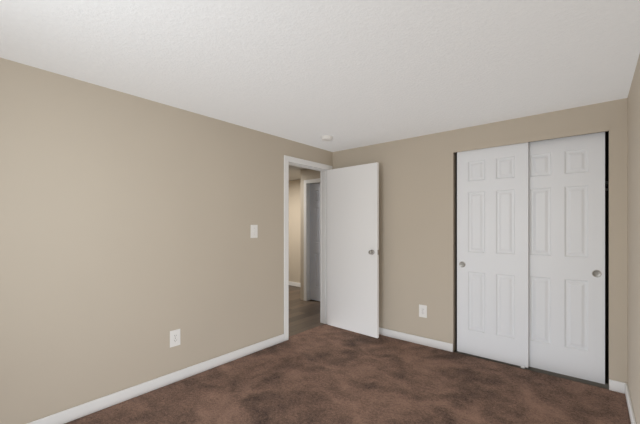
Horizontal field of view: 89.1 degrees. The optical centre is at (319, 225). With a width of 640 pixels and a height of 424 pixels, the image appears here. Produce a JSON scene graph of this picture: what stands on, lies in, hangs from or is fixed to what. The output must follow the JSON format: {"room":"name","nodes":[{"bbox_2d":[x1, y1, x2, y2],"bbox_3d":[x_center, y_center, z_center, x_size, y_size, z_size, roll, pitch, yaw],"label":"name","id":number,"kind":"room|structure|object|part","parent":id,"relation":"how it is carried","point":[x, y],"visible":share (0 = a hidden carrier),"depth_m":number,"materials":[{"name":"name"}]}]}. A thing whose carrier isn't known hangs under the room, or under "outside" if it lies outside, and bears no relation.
{"room":"empty bedroom","nodes":[
{"label":"empty bedroom","id":0,"kind":"room"},
{"bbox_2d":[0,58,332,423],"bbox_3d":[-1.097,0.154,2.943,0.115,2.292,4.038,0,0,40],"label":"wall","id":1,"kind":"structure","parent":0,"point":[128,243],"depth_m":2.41,"materials":[{"name":"beige paint"}]},
{"bbox_2d":[27,334,283,423],"bbox_3d":[-1.337,1.258,2.555,0.014,0.085,2.905,0,0,40],"label":"baseboard","id":2,"kind":"structure","parent":1,"relation":"attached to","point":[80,411],"depth_m":2.54,"materials":[{"name":"white wood"}]},
{"bbox_2d":[170,329,179,347],"bbox_3d":[-1.208,0.935,2.715,0.008,0.135,0.088,0,0,40],"label":"outlet","id":3,"kind":"object","parent":1,"relation":"attached to","point":[174,337],"visible":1,"depth_m":2.71,"materials":[{"name":"white plastic"}]},
{"bbox_2d":[251,225,257,237],"bbox_3d":[-0.674,0.055,3.346,0.017,0.135,0.088,0,0,40],"label":"light switch","id":4,"kind":"object","parent":1,"relation":"attached to","point":[254,231],"visible":1,"depth_m":3.35,"materials":[{"name":"white plastic"}]},
{"bbox_2d":[284,155,332,340],"bbox_3d":[-0.171,0.250,4.050,0.147,2.100,0.885,0,0,40],"label":"door frame","id":5,"kind":"structure","parent":1,"relation":"attached to","point":[287,159],"depth_m":4.13,"materials":[{"name":"white wood"}]},
{"bbox_3d":[-0.222,0.250,4.092,0.016,2.100,0.885,0,0,40],"label":"door casing hall","id":6,"kind":"part","parent":5,"relation":"part of","materials":[{"name":"white wood"}]},
{"bbox_2d":[327,162,378,337],"bbox_3d":[0.389,0.278,4.003,0.768,2.020,0.162,0,0,43],"label":"bedroom door","id":7,"kind":"structure","parent":5,"relation":"attached to","point":[353,248],"depth_m":3.96,"materials":[{"name":"white paint"},{"name":"brushed nickel"}]},
{"bbox_3d":[0.635,0.303,3.774,0.094,0.056,0.162,0,0,43],"label":"knob","id":8,"kind":"part","parent":7,"relation":"part of","materials":[{"name":"silver metal"}]},
{"bbox_2d":[289,179,300,282],"bbox_3d":[-0.333,0.154,6.936,1.735,2.292,0.115,0,0,40],"label":"wall","id":9,"kind":"structure","parent":0,"point":[294,230],"depth_m":7.03,"materials":[{"name":"beige paint"}]},
{"bbox_2d":[289,281,300,286],"bbox_3d":[-0.418,1.258,6.923,1.620,0.085,0.014,0,0,40],"label":"baseboard","id":10,"kind":"structure","parent":9,"relation":"attached to","point":[296,284],"depth_m":7.01,"materials":[{"name":"white wood"}]},
{"bbox_2d":[289,285,323,336],"bbox_3d":[-1.179,1.325,5.059,2.845,0.050,3.850,0,0,40],"label":"floor","id":11,"kind":"structure","parent":0,"point":[304,315],"depth_m":4.83,"materials":[{"name":"brown wood"}]},
{"bbox_2d":[289,324,327,338],"bbox_3d":[-0.154,1.325,4.024,0.055,0.050,0.787,0,0,40],"label":"threshold","id":12,"kind":"object","parent":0,"point":[298,334],"visible":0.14,"depth_m":4.01,"materials":[{"name":"brown wood"}]},
{"bbox_2d":[301,169,319,299],"bbox_3d":[-0.067,0.154,5.592,0.627,2.292,0.115,0,0,40],"label":"wall","id":13,"kind":"structure","parent":0,"point":[303,174],"depth_m":5.70,"materials":[{"name":"beige paint"}]},
{"bbox_2d":[0,0,639,180],"bbox_3d":[-0.549,-1.032,3.522,6.012,0.080,5.630,0,0,40],"label":"ceiling","id":14,"kind":"structure","parent":0,"point":[348,74],"depth_m":1.90,"materials":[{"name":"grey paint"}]},
{"bbox_2d":[321,135,332,140],"bbox_3d":[0.079,-0.970,3.614,0.132,0.044,0.132,0,0,40],"label":"smoke detector","id":15,"kind":"object","parent":14,"relation":"attached to","point":[327,137],"visible":1,"depth_m":3.57,"materials":[{"name":"white plastic"}]},
{"bbox_2d":[65,325,630,423],"bbox_3d":[0.052,1.325,1.982,2.882,0.050,3.808,0,0,40],"label":"floor","id":16,"kind":"structure","parent":0,"point":[327,374],"depth_m":2.54,"materials":[{"name":"brown carpet"}]},
{"bbox_2d":[333,98,626,382],"bbox_3d":[1.353,0.154,3.447,2.997,2.292,0.121,0,0,40],"label":"wall","id":17,"kind":"structure","parent":0,"point":[417,220],"depth_m":3.44,"materials":[{"name":"beige paint"}]},
{"bbox_2d":[379,327,452,351],"bbox_3d":[0.772,1.258,3.852,1.559,0.085,0.014,0,0,40],"label":"baseboard","id":18,"kind":"structure","parent":17,"relation":"attached to","point":[441,345],"depth_m":3.59,"materials":[{"name":"white wood"}]},
{"bbox_2d":[419,304,426,317],"bbox_3d":[1.126,0.932,3.561,0.088,0.135,0.008,0,0,40],"label":"outlet","id":19,"kind":"object","parent":17,"relation":"attached to","point":[422,310],"visible":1,"depth_m":3.56,"materials":[{"name":"white plastic"}]},
{"bbox_2d":[609,379,624,393],"bbox_3d":[2.329,1.258,2.551,0.092,0.085,0.014,0,0,40],"label":"baseboard","id":20,"kind":"structure","parent":17,"relation":"attached to","point":[617,386],"depth_m":2.54,"materials":[{"name":"white wood"}]},
{"bbox_2d":[454,349,608,388],"bbox_3d":[2.054,1.325,3.344,1.559,0.050,0.620,0,0,40],"label":"floor","id":21,"kind":"structure","parent":0,"point":[596,384],"depth_m":2.91,"materials":[{"name":"carpet"}]},
{"bbox_2d":[534,131,608,360],"bbox_3d":[2.313,0.154,3.564,1.674,2.292,0.050,0,0,40],"label":"wall","id":22,"kind":"structure","parent":0,"point":[607,249],"depth_m":3.15,"materials":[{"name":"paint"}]},
{"bbox_2d":[605,181,608,190],"bbox_3d":[2.150,-0.350,3.459,1.557,0.100,0.319,0,0,40],"label":"shelf","id":23,"kind":"object","parent":22,"relation":"attached to","point":[606,185],"depth_m":2.92,"materials":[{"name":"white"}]},
{"bbox_2d":[627,54,639,423],"bbox_3d":[1.165,0.154,0.977,0.115,2.292,3.923,0,0,40],"label":"wall","id":24,"kind":"structure","parent":0,"point":[633,240],"depth_m":2.15,"materials":[{"name":"beige paint"}]},
{"bbox_2d":[625,383,635,423],"bbox_3d":[1.153,1.258,1.062,0.014,0.085,3.808,0,0,40],"label":"baseboard","id":25,"kind":"structure","parent":24,"relation":"attached to","point":[630,408],"depth_m":2.23,"materials":[{"name":"white wood"}]},
{"bbox_3d":[0.380,0.154,5.219,0.538,2.292,0.115,0,0,40],"label":"wall","id":26,"kind":"structure","parent":0,"visible":0},
{"bbox_2d":[304,178,319,300],"bbox_3d":[-0.022,0.250,5.545,0.577,2.100,0.131,0,0,40],"label":"door frame","id":27,"kind":"structure","parent":26,"relation":"attached to","point":[306,182],"depth_m":5.67,"materials":[{"name":"white wood"}]},
{"bbox_2d":[310,183,319,300],"bbox_3d":[0.008,0.278,5.581,0.451,2.020,0.035,0,0,40],"label":"door","id":28,"kind":"structure","parent":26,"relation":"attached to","point":[314,241],"depth_m":5.64,"materials":[{"name":"white wood"}]},
{"bbox_3d":[1.872,-0.793,3.015,1.203,0.030,0.084,0,0,40],"label":"track","id":29,"kind":"object","parent":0,"visible":0},
{"bbox_2d":[457,142,528,367],"bbox_3d":[1.661,0.261,3.163,0.622,2.055,0.034,0,0,40],"label":"closet door","id":30,"kind":"structure","parent":29,"relation":"hanging from","point":[493,251],"depth_m":3.13,"materials":[{"name":"white wood"}]},
{"bbox_2d":[459,261,465,266],"bbox_3d":[1.450,0.392,3.315,0.062,0.062,0.003,0,0,40],"label":"door knob","id":31,"kind":"object","parent":30,"relation":"attached to","point":[462,264],"visible":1,"depth_m":3.31,"materials":[{"name":"silver metal"}]},
{"bbox_2d":[529,132,604,383],"bbox_3d":[2.090,0.261,2.859,0.622,2.055,0.034,0,0,40],"label":"closet door","id":32,"kind":"structure","parent":29,"relation":"hanging from","point":[566,252],"depth_m":2.81,"materials":[{"name":"white wood"}]},
{"bbox_2d":[592,270,601,276],"bbox_3d":[2.277,0.392,2.679,0.062,0.062,0.003,0,0,40],"label":"door knob","id":33,"kind":"object","parent":32,"relation":"attached to","point":[596,273],"visible":1,"depth_m":2.68,"materials":[{"name":"silver metal"}]}
]}

